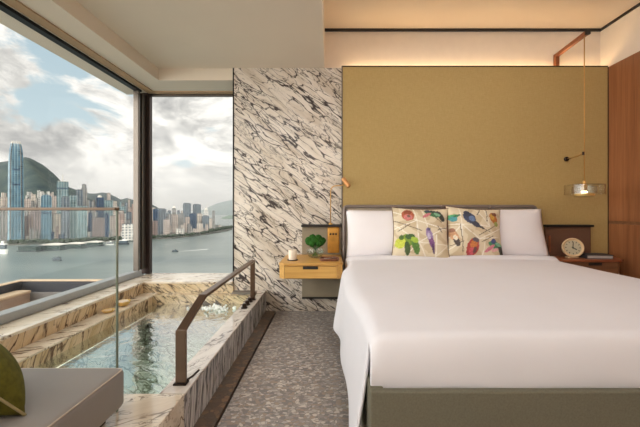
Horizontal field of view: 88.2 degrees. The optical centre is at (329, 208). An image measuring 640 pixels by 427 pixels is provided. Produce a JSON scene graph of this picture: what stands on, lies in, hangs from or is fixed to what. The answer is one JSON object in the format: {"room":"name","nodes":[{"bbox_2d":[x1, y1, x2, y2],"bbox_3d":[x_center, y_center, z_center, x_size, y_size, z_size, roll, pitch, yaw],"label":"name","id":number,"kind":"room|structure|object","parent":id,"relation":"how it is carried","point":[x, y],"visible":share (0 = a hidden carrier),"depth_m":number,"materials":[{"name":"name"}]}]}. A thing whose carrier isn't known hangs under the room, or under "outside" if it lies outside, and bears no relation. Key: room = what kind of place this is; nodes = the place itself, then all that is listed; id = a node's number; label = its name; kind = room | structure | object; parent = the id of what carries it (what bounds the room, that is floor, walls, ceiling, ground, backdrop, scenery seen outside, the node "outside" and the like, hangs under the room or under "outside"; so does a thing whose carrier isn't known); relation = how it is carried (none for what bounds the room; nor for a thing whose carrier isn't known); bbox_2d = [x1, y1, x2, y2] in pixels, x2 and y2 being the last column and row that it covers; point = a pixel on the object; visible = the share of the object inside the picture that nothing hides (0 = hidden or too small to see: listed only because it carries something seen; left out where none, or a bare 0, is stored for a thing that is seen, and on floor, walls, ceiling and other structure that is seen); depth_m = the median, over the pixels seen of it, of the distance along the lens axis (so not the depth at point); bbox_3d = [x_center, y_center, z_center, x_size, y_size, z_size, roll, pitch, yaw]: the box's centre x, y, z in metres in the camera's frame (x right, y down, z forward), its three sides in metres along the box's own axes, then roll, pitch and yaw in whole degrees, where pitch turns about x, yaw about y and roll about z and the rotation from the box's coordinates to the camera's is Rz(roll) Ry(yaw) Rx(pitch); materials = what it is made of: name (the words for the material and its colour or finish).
{"room":"hotel room","nodes":[
{"label":"hotel room","id":0,"kind":"room"},
{"bbox_2d":[2,275,141,324],"bbox_3d":[-2.195,1.080,0.660,0.190,0.680,6.120,0,0,0],"label":"wall","id":1,"kind":"structure","parent":0,"point":[141,275],"depth_m":2.56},
{"bbox_2d":[0,1,145,324],"bbox_3d":[-2.165,-0.275,0.660,0.250,2.030,6.120,0,0,0],"label":"window","id":2,"kind":"structure","parent":1,"relation":"in","point":[139,99],"depth_m":3.31,"materials":[{"name":"metal"}]},
{"bbox_2d":[141,93,151,273],"bbox_3d":[-2.050,-0.285,3.690,0.100,2.010,0.060,0,0,0],"label":"mullion","id":3,"kind":"object","parent":2,"relation":"attached to","point":[148,269],"depth_m":3.66,"materials":[{"name":"metal"}]},
{"bbox_2d":[0,0,232,94],"bbox_3d":[-1.625,-1.410,0.660,1.330,0.240,6.120,0,0,0],"label":"ceiling","id":4,"kind":"structure","parent":0,"point":[70,16],"depth_m":2.79,"materials":[{"name":"paint"}]},
{"bbox_2d":[2,0,155,93],"bbox_3d":[-1.970,-1.284,0.630,0.080,0.012,6.060,0,0,0],"label":"blind slot","id":5,"kind":"structure","parent":4,"relation":"attached to","point":[16,4],"depth_m":2.50,"materials":[{"name":"brown metal"}]},
{"bbox_2d":[154,91,232,93],"bbox_3d":[-1.451,-1.284,3.640,0.958,0.012,0.060,0,0,0],"label":"blind slot","id":6,"kind":"structure","parent":4,"relation":"attached to","point":[156,92],"depth_m":3.62,"materials":[{"name":"brown metal"}]},
{"bbox_2d":[102,394,183,426],"bbox_3d":[-1.340,1.115,-0.475,1.400,0.610,3.850,0,0,0],"label":"platform","id":7,"kind":"object","parent":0,"point":[137,410],"visible":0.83,"depth_m":1.34,"materials":[{"name":"stone"}]},
{"bbox_2d":[0,207,119,411],"bbox_3d":[-1.440,0.402,1.320,1.180,0.816,0.030,0,0,0],"label":"glass screen","id":8,"kind":"object","parent":7,"relation":"on","point":[116,209],"visible":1,"depth_m":1.31,"materials":[{"name":"clear glass"}]},
{"bbox_2d":[0,368,123,426],"bbox_3d":[-1.390,0.585,0.148,1.180,0.450,2.296,0,0,0],"label":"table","id":9,"kind":"object","parent":7,"relation":"on","point":[54,397],"visible":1,"depth_m":1.13,"materials":[{"name":"leather"}]},
{"bbox_2d":[0,344,26,415],"bbox_3d":[-1.101,0.483,1.005,0.389,0.271,0.364,0,0,0],"label":"cushion","id":10,"kind":"object","parent":9,"relation":"on","point":[12,384],"visible":1,"depth_m":0.98,"materials":[{"name":"green fabric"}]},
{"bbox_2d":[0,273,265,426],"bbox_3d":[-1.339,1.070,2.540,1.402,0.700,2.360,0,0,0],"label":"bathtub","id":11,"kind":"object","parent":7,"relation":"in","point":[34,339],"depth_m":2.32,"materials":[{"name":"stone"}]},
{"bbox_2d":[101,308,114,312],"bbox_3d":[-1.778,0.819,2.645,0.092,0.023,0.092,0,0,0],"label":"dish","id":12,"kind":"object","parent":11,"relation":"on","point":[108,310],"visible":1,"depth_m":2.63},
{"bbox_2d":[115,299,130,306],"bbox_3d":[-1.773,0.804,2.830,0.116,0.051,0.116,0,0,0],"label":"bowl","id":13,"kind":"object","parent":11,"relation":"on","point":[124,302],"visible":0.94,"depth_m":2.80,"materials":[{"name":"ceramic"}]},
{"bbox_2d":[34,304,240,392],"bbox_3d":[-1.225,0.910,2.304,0.948,0.001,1.705,0,0,0],"label":"pool water","id":14,"kind":"object","parent":11,"relation":"in","point":[154,325],"visible":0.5,"depth_m":2.28,"materials":[{"name":"liquid"}]},
{"bbox_2d":[187,303,235,311],"bbox_3d":[-1.083,0.896,2.993,0.454,0.053,0.198,0,0,0],"label":"foam","id":15,"kind":"object","parent":14,"relation":"on","point":[214,307],"visible":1,"depth_m":2.97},
{"bbox_2d":[173,260,255,385],"bbox_3d":[-0.675,0.632,2.237,0.090,0.355,1.455,0,0,0],"label":"handrail","id":16,"kind":"object","parent":11,"relation":"on","point":[181,379],"visible":0.87,"depth_m":1.57,"materials":[{"name":"brown metal"}]},
{"bbox_2d":[232,290,256,294],"bbox_3d":[-0.810,0.795,3.125,0.220,0.030,0.090,0,0,0],"label":"spout","id":17,"kind":"object","parent":11,"relation":"on","point":[234,291],"visible":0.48,"depth_m":3.10,"materials":[{"name":"metal"}]},
{"bbox_2d":[76,0,324,67],"bbox_3d":[-0.887,-1.627,0.660,1.665,0.435,6.120,0,0,0],"label":"ceiling","id":18,"kind":"structure","parent":0,"point":[168,33],"depth_m":2.61,"materials":[{"name":"paint"}]},
{"bbox_2d":[234,68,340,312],"bbox_3d":[-0.422,-0.165,3.510,1.075,2.490,0.420,0,0,0],"label":"wall","id":19,"kind":"structure","parent":0,"point":[287,121],"depth_m":3.30,"materials":[{"name":"stone"}]},
{"bbox_2d":[151,94,232,96],"bbox_3d":[-1.486,-0.285,3.703,1.028,2.010,0.035,0,0,0],"label":"window","id":20,"kind":"structure","parent":19,"relation":"in","point":[152,95],"depth_m":3.69,"materials":[{"name":"metal"}]},
{"bbox_2d":[233,68,233,280],"bbox_3d":[-0.966,-0.345,3.508,0.012,2.130,0.424,0,0,0],"label":"trim","id":21,"kind":"structure","parent":19,"relation":"attached to","point":[233,68],"depth_m":3.30,"materials":[{"name":"metal"}]},
{"bbox_2d":[217,311,361,426],"bbox_3d":[1.177,1.050,0.550,3.415,0.060,5.900,0,0,0],"label":"floor","id":22,"kind":"structure","parent":0,"point":[295,377],"depth_m":1.97,"materials":[{"name":"carpet"}]},
{"bbox_2d":[194,311,274,426],"bbox_3d":[-0.593,1.050,0.450,0.095,0.060,5.700,0,0,0],"label":"floor strip","id":23,"kind":"object","parent":22,"relation":"in","point":[212,413],"visible":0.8,"depth_m":1.97,"materials":[{"name":"wood"}]},
{"bbox_2d":[216,313,275,426],"bbox_3d":[-0.537,1.060,0.450,0.015,0.040,5.700,0,0,0],"label":"drain","id":24,"kind":"object","parent":22,"relation":"in","point":[275,313],"visible":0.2,"depth_m":2.02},
{"bbox_2d":[342,205,639,426],"bbox_3d":[1.062,0.489,2.205,1.885,1.061,2.100,0,0,0],"label":"bed","id":25,"kind":"object","parent":22,"relation":"on","point":[382,407],"visible":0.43,"depth_m":1.16,"materials":[{"name":"fabric"}]},
{"bbox_3d":[1.071,0.602,2.195,1.834,0.233,1.930,0,0,0],"label":"mattress","id":26,"kind":"object","parent":25,"relation":"on","visible":0},
{"bbox_2d":[333,255,639,426],"bbox_3d":[1.071,0.701,2.135,2.093,0.598,1.888,0,0,0],"label":"duvet","id":27,"kind":"object","parent":26,"relation":"on","point":[460,321],"visible":0.94,"depth_m":1.35,"materials":[{"name":"white fabric"}]},
{"bbox_2d":[346,210,392,256],"bbox_3d":[0.615,0.225,3.083,0.930,0.433,0.231,0,0,0],"label":"pillow","id":28,"kind":"object","parent":27,"relation":"on","point":[369,232],"visible":0.48,"depth_m":3.02,"materials":[{"name":"fabric"}]},
{"bbox_2d":[391,207,449,257],"bbox_3d":[0.799,0.212,2.929,0.525,0.465,0.200,0,0,0],"label":"cushion","id":29,"kind":"object","parent":27,"relation":"on","point":[416,232],"visible":0.99,"depth_m":2.87,"materials":[{"name":"fabric"}]},
{"bbox_2d":[445,206,502,255],"bbox_3d":[1.284,0.208,2.943,0.543,0.480,0.202,0,0,0],"label":"cushion","id":30,"kind":"object","parent":27,"relation":"on","point":[470,231],"visible":0.94,"depth_m":2.88,"materials":[{"name":"fabric"}]},
{"bbox_2d":[500,209,549,255],"bbox_3d":[1.550,0.220,3.084,0.930,0.442,0.230,0,0,0],"label":"pillow","id":31,"kind":"object","parent":27,"relation":"on","point":[521,230],"visible":0.45,"depth_m":3.01,"materials":[{"name":"fabric"}]},
{"bbox_2d":[325,32,599,67],"bbox_3d":[1.512,-0.432,3.475,3.145,3.025,0.150,0,0,0],"label":"wall","id":32,"kind":"structure","parent":0,"point":[341,48],"depth_m":3.40,"materials":[{"name":"paint"}]},
{"bbox_2d":[341,66,608,256],"bbox_3d":[1.439,-0.200,3.294,2.648,2.440,0.052,0,0,0],"label":"wall panel","id":33,"kind":"object","parent":32,"relation":"attached to","point":[411,135],"visible":0.61,"depth_m":3.27,"materials":[{"name":"fabric"}]},
{"bbox_2d":[279,224,342,298],"bbox_3d":[-0.157,0.516,2.986,0.537,0.728,0.572,0,0,0],"label":"nightstand","id":34,"kind":"object","parent":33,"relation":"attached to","point":[320,279],"visible":0.91,"depth_m":3.23,"materials":[{"name":"brown wood"}]},
{"bbox_2d":[287,249,297,260],"bbox_3d":[-0.325,0.400,2.870,0.094,0.090,0.094,0,0,0],"label":"candle","id":35,"kind":"object","parent":34,"relation":"on","point":[292,253],"visible":1,"depth_m":2.84,"materials":[{"name":"wax"}]},
{"bbox_2d":[305,234,325,257],"bbox_3d":[-0.134,0.338,3.020,0.196,0.213,0.171,0,0,0],"label":"potted plant","id":36,"kind":"object","parent":34,"relation":"on","point":[312,240],"visible":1,"depth_m":2.98,"materials":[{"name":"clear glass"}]},
{"bbox_2d":[301,224,341,226],"bbox_3d":[-0.084,0.164,3.235,0.392,0.023,0.070,0,0,0],"label":"shelf","id":37,"kind":"object","parent":34,"relation":"attached to","point":[303,225],"depth_m":3.20,"materials":[{"name":"metal"}]},
{"bbox_2d":[320,256,338,260],"bbox_3d":[-0.005,0.435,2.880,0.168,0.020,0.168,0,0,0],"label":"tray","id":38,"kind":"object","parent":34,"relation":"on","point":[322,257],"visible":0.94,"depth_m":2.83,"materials":[{"name":"leather"}]},
{"bbox_2d":[329,177,350,224],"bbox_3d":[0.093,-0.078,3.195,0.215,0.460,0.100,0,0,0],"label":"reading lamp","id":39,"kind":"object","parent":34,"relation":"on","point":[343,179],"visible":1,"depth_m":3.21,"materials":[{"name":"gold metal"}]},
{"bbox_2d":[564,152,584,160],"bbox_3d":[2.311,-0.495,3.109,0.103,0.044,0.326,0,0,0],"label":"hook","id":40,"kind":"object","parent":33,"relation":"attached to","point":[583,153],"visible":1,"depth_m":3.21,"materials":[{"name":"brown metal"}]},
{"bbox_2d":[543,225,622,273],"bbox_3d":[2.417,0.377,3.116,0.654,0.446,0.303,0,0,0],"label":"nightstand","id":41,"kind":"object","parent":33,"relation":"attached to","point":[555,235],"visible":0.69,"depth_m":3.24,"materials":[{"name":"red wood"}]},
{"bbox_2d":[548,236,550,251],"bbox_3d":[2.150,0.340,3.231,0.020,0.160,0.012,0,0,0],"label":"switch plate","id":42,"kind":"object","parent":41,"relation":"attached to","point":[549,237],"depth_m":3.22,"materials":[{"name":"wood"}]},
{"bbox_2d":[543,225,593,226],"bbox_3d":[2.337,0.165,3.234,0.453,0.021,0.068,0,0,0],"label":"shelf","id":43,"kind":"object","parent":41,"relation":"attached to","point":[543,225],"depth_m":3.20,"materials":[{"name":"wood"}]},
{"bbox_2d":[561,238,584,257],"bbox_3d":[2.271,0.365,3.096,0.175,0.186,0.108,0,0,0],"label":"clock","id":44,"kind":"object","parent":41,"relation":"on","point":[571,247],"visible":1,"depth_m":3.08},
{"bbox_2d":[579,253,613,258],"bbox_3d":[2.485,0.440,3.100,0.244,0.036,0.173,0,0,0],"label":"book","id":45,"kind":"object","parent":41,"relation":"on","point":[584,255],"visible":0.77,"depth_m":3.04,"materials":[{"name":"paper"}]},
{"bbox_2d":[553,29,605,195],"bbox_3d":[2.285,-0.852,3.107,0.300,1.471,0.583,0,0,0],"label":"pendant lamp","id":46,"kind":"object","parent":32,"relation":"hanging from","point":[584,187],"visible":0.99,"depth_m":2.96,"materials":[{"name":"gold metal"}]},
{"bbox_2d":[581,181,587,190],"bbox_3d":[2.285,-0.207,2.965,0.048,0.095,0.048,0,0,0],"label":"bulb","id":47,"kind":"object","parent":46,"relation":"attached to","point":[584,187],"depth_m":2.95,"materials":[{"name":"glass"}]},
{"bbox_2d":[324,0,639,27],"bbox_3d":[1.363,-1.905,0.500,2.845,0.120,5.800,0,0,0],"label":"ceiling","id":48,"kind":"structure","parent":0,"point":[337,13],"depth_m":3.10,"materials":[{"name":"paint"}]},
{"bbox_2d":[325,2,639,31],"bbox_3d":[1.365,-1.836,0.500,2.839,0.018,5.800,0,0,0],"label":"shadow gap","id":49,"kind":"structure","parent":48,"relation":"attached to","point":[638,4],"depth_m":3.37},
{"bbox_2d":[600,6,639,278],"bbox_3d":[2.874,-0.432,0.575,0.222,3.025,5.950,0,0,0],"label":"wall","id":50,"kind":"structure","parent":0,"point":[620,41],"depth_m":3.10,"materials":[{"name":"brown wood"}]},
{"bbox_3d":[-2.710,1.295,0.685,0.840,0.050,5.370,0,0,0],"label":"floor","id":51,"kind":"structure","parent":0,"visible":0},
{"bbox_2d":[0,290,30,310],"bbox_3d":[-3.002,1.032,1.870,0.145,0.475,2.740,0,0,0],"label":"bench","id":52,"kind":"object","parent":51,"relation":"on","point":[8,300],"visible":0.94,"depth_m":3.08,"materials":[{"name":"stone"}]},
{"bbox_2d":[0,279,102,301],"bbox_3d":[-2.716,0.992,0.681,0.852,0.556,5.362,0,0,0],"label":"parapet","id":53,"kind":"object","parent":51,"relation":"on","point":[40,288],"visible":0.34,"depth_m":3.30,"materials":[{"name":"stone"}]},
{"label":"outside","id":54,"kind":"structure","parent":0,"visible":0},
{"bbox_2d":[201,200,232,214],"bbox_3d":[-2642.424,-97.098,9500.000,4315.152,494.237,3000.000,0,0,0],"label":"hill","id":55,"kind":"structure","parent":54,"point":[226,207],"depth_m":8659.10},
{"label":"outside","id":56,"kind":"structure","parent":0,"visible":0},
{"bbox_2d":[0,157,94,230],"bbox_3d":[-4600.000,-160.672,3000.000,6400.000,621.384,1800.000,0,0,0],"label":"peak","id":57,"kind":"object","parent":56,"point":[37,176],"visible":0.26,"depth_m":2684.43,"materials":[{"name":"plant"}]},
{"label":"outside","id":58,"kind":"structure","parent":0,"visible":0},
{"bbox_2d":[0,225,231,244],"bbox_3d":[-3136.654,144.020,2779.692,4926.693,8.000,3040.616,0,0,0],"label":"land","id":59,"kind":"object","parent":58,"point":[183,236],"visible":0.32,"depth_m":1621.44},
{"bbox_2d":[0,206,5,238],"bbox_3d":[-1544.636,64.533,1560.000,27.806,152.974,27.775,0,0,0],"label":"tower","id":60,"kind":"structure","parent":59,"relation":"on","point":[2,213],"depth_m":1554.39,"materials":[{"name":"concrete"}]},
{"bbox_2d":[5,197,7,231],"bbox_3d":[-1938.579,34.348,1974.764,14.834,213.344,15.309,0,0,0],"label":"apartment tower","id":61,"kind":"structure","parent":59,"relation":"on","point":[6,198],"depth_m":1973.10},
{"bbox_2d":[7,140,24,240],"bbox_3d":[-1350.174,-66.578,1418.881,65.193,451.580,65.475,0,0,0],"label":"tower","id":62,"kind":"structure","parent":59,"relation":"on","point":[15,219],"depth_m":1402.22,"materials":[{"name":"blue glass"}]},
{"bbox_2d":[24,199,30,206],"bbox_3d":[-1740.227,40.472,1900.000,35.264,201.096,34.921,0,0,0],"label":"tower","id":63,"kind":"structure","parent":59,"relation":"on","point":[27,202],"depth_m":1891.04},
{"bbox_2d":[24,215,32,239],"bbox_3d":[-1369.318,85.169,1500.000,36.465,111.702,36.098,0,0,0],"label":"tower","id":64,"kind":"structure","parent":59,"relation":"on","point":[28,219],"depth_m":1488.65,"materials":[{"name":"concrete"}]},
{"bbox_2d":[29,228,33,239],"bbox_3d":[-1316.206,112.733,1455.345,16.928,56.573,17.309,0,0,0],"label":"waterfront building","id":65,"kind":"structure","parent":59,"relation":"on","point":[31,230],"depth_m":1451.33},
{"bbox_2d":[31,194,35,203],"bbox_3d":[-1796.970,25.321,2000.000,28.819,231.399,28.479,0,0,0],"label":"tower","id":66,"kind":"structure","parent":59,"relation":"on","point":[33,196],"depth_m":1993.44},
{"bbox_2d":[33,211,40,232],"bbox_3d":[-1420.606,74.109,1600.000,37.096,133.823,36.609,0,0,0],"label":"tower","id":67,"kind":"structure","parent":59,"relation":"on","point":[36,214],"depth_m":1592.41,"materials":[{"name":"concrete"}]},
{"bbox_2d":[35,230,39,238],"bbox_3d":[-1319.961,118.410,1489.111,21.344,45.220,21.060,0,0,0],"label":"waterfront building","id":68,"kind":"structure","parent":59,"relation":"on","point":[37,232],"depth_m":1484.29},
{"bbox_2d":[38,191,41,206],"bbox_3d":[-1898.661,12.326,2160.480,19.922,257.389,19.638,0,0,0],"label":"apartment tower","id":69,"kind":"structure","parent":59,"relation":"on","point":[39,192],"depth_m":2154.37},
{"bbox_2d":[41,195,51,239],"bbox_3d":[-1271.903,38.477,1480.000,47.296,205.086,46.508,0,0,0],"label":"tower","id":70,"kind":"structure","parent":59,"relation":"on","point":[46,200],"depth_m":1469.15,"materials":[{"name":"blue glass"}]},
{"bbox_2d":[53,196,56,212],"bbox_3d":[-1583.333,31.836,1900.000,22.653,218.368,22.200,0,0,0],"label":"tower","id":71,"kind":"structure","parent":59,"relation":"on","point":[54,197],"depth_m":1893.35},
{"bbox_2d":[52,213,60,238],"bbox_3d":[-1273.018,80.896,1536.000,41.298,120.247,40.448,0,0,0],"label":"tower","id":72,"kind":"structure","parent":59,"relation":"on","point":[56,217],"depth_m":1523.95,"materials":[{"name":"concrete"}]},
{"bbox_2d":[56,226,58,238],"bbox_3d":[-1177.633,108.189,1425.835,8.292,65.662,7.558,0,0,0],"label":"waterfront building","id":73,"kind":"structure","parent":59,"relation":"on","point":[57,227],"depth_m":1423.60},
{"bbox_2d":[57,175,68,213],"bbox_3d":[-1377.258,-18.283,1700.000,60.333,318.607,58.943,0,0,0],"label":"tower","id":74,"kind":"structure","parent":59,"relation":"on","point":[62,186],"depth_m":1680.28,"materials":[{"name":"teal glass"}]},
{"bbox_2d":[7,236,121,243],"bbox_3d":[-1104.983,132.856,1440.596,398.906,23.882,240.240,0,0,0],"label":"trees","id":75,"kind":"object","parent":59,"relation":"on","point":[61,240],"visible":0.8,"depth_m":1368.06,"materials":[{"name":"plant"}]},
{"bbox_2d":[61,196,68,238],"bbox_3d":[-1202.955,41.987,1500.000,37.691,198.066,36.782,0,0,0],"label":"tower","id":76,"kind":"structure","parent":59,"relation":"on","point":[64,199],"depth_m":1491.19,"materials":[{"name":"glass"}]},
{"bbox_2d":[69,195,76,238],"bbox_3d":[-1207.121,37.555,1550.000,37.962,206.929,36.927,0,0,0],"label":"tower","id":77,"kind":"structure","parent":59,"relation":"on","point":[72,198],"depth_m":1539.66,"materials":[{"name":"teal glass"}]},
{"bbox_2d":[76,189,82,205],"bbox_3d":[-1244.909,22.048,1640.000,35.473,237.944,34.410,0,0,0],"label":"tower","id":78,"kind":"structure","parent":59,"relation":"on","point":[79,192],"depth_m":1631.37,"materials":[{"name":"metal"}]},
{"bbox_2d":[77,205,86,238],"bbox_3d":[-1104.282,62.557,1470.000,46.501,156.927,45.056,0,0,0],"label":"tower","id":79,"kind":"structure","parent":59,"relation":"on","point":[81,215],"depth_m":1458.25,"materials":[{"name":"teal glass"}]},
{"bbox_2d":[81,184,86,205],"bbox_3d":[-1265.985,6.154,1700.000,31.199,269.732,30.201,0,0,0],"label":"tower","id":80,"kind":"structure","parent":59,"relation":"on","point":[83,188],"depth_m":1692.63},
{"bbox_2d":[88,212,92,231],"bbox_3d":[-1176.955,79.078,1620.000,22.863,123.884,22.072,0,0,0],"label":"tower","id":81,"kind":"structure","parent":59,"relation":"on","point":[90,214],"depth_m":1614.73,"materials":[{"name":"blue glass"}]},
{"bbox_2d":[92,217,104,237],"bbox_3d":[-1078.458,89.776,1536.000,53.073,102.489,47.222,0,0,0],"label":"block","id":82,"kind":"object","parent":59,"relation":"on","point":[98,223],"visible":0.82,"depth_m":1526.56,"materials":[{"name":"concrete"}]},
{"bbox_2d":[95,195,103,217],"bbox_3d":[-1200.091,34.160,1720.000,40.482,213.719,40.697,0,0,0],"label":"tower","id":83,"kind":"structure","parent":59,"relation":"on","point":[99,200],"depth_m":1711.75,"materials":[{"name":"blue glass"}]},
{"bbox_2d":[105,213,108,236],"bbox_3d":[-1014.546,79.487,1500.000,21.148,123.065,20.259,0,0,0],"label":"tower","id":84,"kind":"structure","parent":59,"relation":"on","point":[106,214],"depth_m":1495.93,"materials":[{"name":"blue glass"}]},
{"bbox_2d":[104,200,112,232],"bbox_3d":[-1208.182,45.902,1800.000,52.016,190.237,49.791,0,0,0],"label":"tower","id":85,"kind":"structure","parent":59,"relation":"on","point":[107,203],"depth_m":1789.09,"materials":[{"name":"teal glass"}]},
{"bbox_2d":[110,215,115,235],"bbox_3d":[-1023.455,85.805,1560.000,35.276,110.429,33.684,0,0,0],"label":"tower","id":86,"kind":"structure","parent":59,"relation":"on","point":[112,217],"depth_m":1550.60,"materials":[{"name":"concrete"}]},
{"bbox_2d":[113,201,116,214],"bbox_3d":[-1306.234,45.625,2005.171,18.913,190.790,19.304,0,0,0],"label":"apartment tower","id":87,"kind":"structure","parent":59,"relation":"on","point":[114,202],"depth_m":2000.75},
{"bbox_2d":[118,213,124,235],"bbox_3d":[-976.500,80.927,1540.000,37.626,120.187,35.799,0,0,0],"label":"tower","id":88,"kind":"structure","parent":59,"relation":"on","point":[121,217],"depth_m":1529.54,"materials":[{"name":"concrete"}]},
{"bbox_2d":[87,193,158,208],"bbox_3d":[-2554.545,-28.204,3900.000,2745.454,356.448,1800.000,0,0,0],"label":"ridge","id":89,"kind":"object","parent":59,"relation":"on","point":[89,195],"visible":0.11,"depth_m":3779.19,"materials":[{"name":"plant"}]},
{"bbox_2d":[122,223,132,240],"bbox_3d":[-908.182,102.675,1480.000,46.834,76.691,39.911,0,0,0],"label":"block","id":90,"kind":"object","parent":59,"relation":"on","point":[127,228],"visible":0.89,"depth_m":1470.95,"materials":[{"name":"concrete"}]},
{"bbox_2d":[126,212,131,222],"bbox_3d":[-1048.939,77.078,1720.000,31.090,127.884,29.459,0,0,0],"label":"tower","id":91,"kind":"structure","parent":59,"relation":"on","point":[128,214],"depth_m":1713.42,"materials":[{"name":"metal"}]},
{"bbox_2d":[152,220,157,235],"bbox_3d":[-875.000,99.260,1650.000,33.349,83.520,31.149,0,0,0],"label":"block","id":92,"kind":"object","parent":59,"relation":"on","point":[154,222],"visible":0.75,"depth_m":1641.76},
{"bbox_2d":[153,209,158,233],"bbox_3d":[-950.455,69.260,1800.000,33.369,143.520,31.155,0,0,0],"label":"tower","id":93,"kind":"structure","parent":59,"relation":"on","point":[155,211],"depth_m":1792.15,"materials":[{"name":"blue glass"}]},
{"bbox_2d":[159,208,166,233],"bbox_3d":[-941.818,68.936,1850.000,56.389,144.167,52.455,0,0,0],"label":"tower","id":94,"kind":"structure","parent":59,"relation":"on","point":[162,211],"depth_m":1832.86,"materials":[{"name":"metal"}]},
{"bbox_2d":[163,219,169,234],"bbox_3d":[-870.667,97.260,1760.000,38.873,87.520,36.058,0,0,0],"label":"block","id":95,"kind":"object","parent":59,"relation":"on","point":[166,222],"visible":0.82,"depth_m":1748.50,"materials":[{"name":"concrete"}]},
{"bbox_2d":[171,214,177,232],"bbox_3d":[-918.864,85.510,1950.000,40.121,111.020,39.721,0,0,0],"label":"tower","id":96,"kind":"structure","parent":59,"relation":"on","point":[174,217],"depth_m":1942.04,"materials":[{"name":"concrete"}]},
{"bbox_2d":[152,231,206,237],"bbox_3d":[-787.597,133.424,1736.855,163.914,21.987,326.444,0,0,0],"label":"trees","id":97,"kind":"object","parent":59,"relation":"on","point":[201,232],"visible":0.93,"depth_m":1657.26,"materials":[{"name":"plant"}]},
{"bbox_2d":[176,228,184,233],"bbox_3d":[-839.508,123.650,1850.000,48.480,34.739,37.688,0,0,0],"label":"block","id":98,"kind":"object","parent":59,"relation":"on","point":[178,230],"visible":0.86,"depth_m":1841.38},
{"bbox_2d":[178,213,183,227],"bbox_3d":[-903.030,82.896,2000.000,41.117,116.247,37.803,0,0,0],"label":"tower","id":99,"kind":"structure","parent":59,"relation":"on","point":[180,216],"depth_m":1986.64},
{"bbox_2d":[183,203,190,221],"bbox_3d":[-974.318,49.964,2250.000,63.391,182.111,58.052,0,0,0],"label":"tower","id":100,"kind":"structure","parent":59,"relation":"on","point":[186,206],"depth_m":2229.82,"materials":[{"name":"metal"}]},
{"bbox_2d":[187,224,190,232],"bbox_3d":[-827.806,113.862,1936.694,20.892,54.317,19.826,0,0,0],"label":"apartment tower","id":101,"kind":"structure","parent":59,"relation":"on","point":[188,225],"depth_m":1931.16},
{"bbox_2d":[189,213,196,229],"bbox_3d":[-863.515,83.266,2080.000,50.134,115.509,45.732,0,0,0],"label":"tower","id":102,"kind":"structure","parent":59,"relation":"on","point":[193,216],"depth_m":2066.28,"materials":[{"name":"blue glass"}]},
{"bbox_2d":[193,204,200,213],"bbox_3d":[-929.280,52.943,2304.000,65.129,176.155,59.253,0,0,0],"label":"tower","id":103,"kind":"structure","parent":59,"relation":"on","point":[196,207],"depth_m":2283.26,"materials":[{"name":"glass"}]},
{"bbox_2d":[197,213,202,222],"bbox_3d":[-848.599,83.919,2150.000,40.793,114.202,37.040,0,0,0],"label":"tower","id":104,"kind":"structure","parent":59,"relation":"on","point":[199,215],"depth_m":2137.08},
{"bbox_2d":[202,215,208,228],"bbox_3d":[-799.176,91.480,2120.000,52.713,99.080,47.667,0,0,0],"label":"tower","id":105,"kind":"structure","parent":59,"relation":"on","point":[205,219],"depth_m":2103.43,"materials":[{"name":"metal"}]},
{"bbox_2d":[203,208,208,215],"bbox_3d":[-938.258,55.502,2500.000,45.761,171.036,41.364,0,0,0],"label":"tower","id":106,"kind":"structure","parent":59,"relation":"on","point":[205,212],"depth_m":2487.54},
{"bbox_2d":[212,211,214,228],"bbox_3d":[-828.909,76.381,2350.000,22.737,129.278,20.441,0,0,0],"label":"tower","id":107,"kind":"structure","parent":59,"relation":"on","point":[213,212],"depth_m":2342.54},
{"bbox_2d":[206,225,232,232],"bbox_3d":[-724.661,131.076,2168.420,36.824,29.814,481.292,0,0,0],"label":"trees","id":108,"kind":"object","parent":59,"relation":"on","point":[228,226],"visible":0.91,"depth_m":2139.95,"materials":[{"name":"plant"}]},
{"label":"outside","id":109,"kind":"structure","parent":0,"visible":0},
{"bbox_2d":[0,212,232,283],"bbox_3d":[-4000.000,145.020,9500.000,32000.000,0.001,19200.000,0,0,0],"label":"sea","id":110,"kind":"structure","parent":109,"point":[99,262],"depth_m":929.30,"materials":[{"name":"liquid"}]},
{"bbox_2d":[0,241,7,253],"bbox_3d":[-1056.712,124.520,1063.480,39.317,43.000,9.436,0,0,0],"label":"ferry","id":111,"kind":"object","parent":110,"relation":"on","point":[3,246],"visible":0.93,"depth_m":1059.48,"materials":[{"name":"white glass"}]},
{"bbox_2d":[16,244,43,251],"bbox_3d":[-1024.415,135.020,1127.944,65.765,24.000,32.000,0,0,0],"label":"pier","id":112,"kind":"structure","parent":110,"relation":"on","point":[26,248],"depth_m":1116.04,"materials":[{"name":"concrete"}]},
{"bbox_2d":[41,243,66,250],"bbox_3d":[-980.195,134.020,1168.171,73.384,26.000,32.000,0,0,0],"label":"pier","id":113,"kind":"structure","parent":110,"relation":"on","point":[51,246],"depth_m":1156.25,"materials":[{"name":"concrete"}]},
{"bbox_2d":[52,256,61,260],"bbox_3d":[-762.895,139.520,923.873,25.197,13.000,6.047,0,0,0],"label":"launch","id":114,"kind":"object","parent":110,"relation":"on","point":[57,258],"visible":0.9,"depth_m":921.39,"materials":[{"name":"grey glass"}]},
{"bbox_2d":[64,242,86,248],"bbox_3d":[-949.055,135.520,1226.559,69.756,23.000,32.000,0,0,0],"label":"pier","id":115,"kind":"structure","parent":110,"relation":"on","point":[73,245],"depth_m":1214.70,"materials":[{"name":"concrete"}]},
{"bbox_2d":[84,241,103,246],"bbox_3d":[-926.194,136.020,1291.176,65.742,22.000,32.000,0,0,0],"label":"pier","id":116,"kind":"structure","parent":110,"relation":"on","point":[88,243],"depth_m":1279.23,"materials":[{"name":"concrete"}]},
{"bbox_2d":[118,239,128,244],"bbox_3d":[-840.503,134.520,1348.073,42.893,23.000,10.294,0,0,0],"label":"ferry","id":117,"kind":"object","parent":110,"relation":"on","point":[124,241],"visible":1,"depth_m":1343.90,"materials":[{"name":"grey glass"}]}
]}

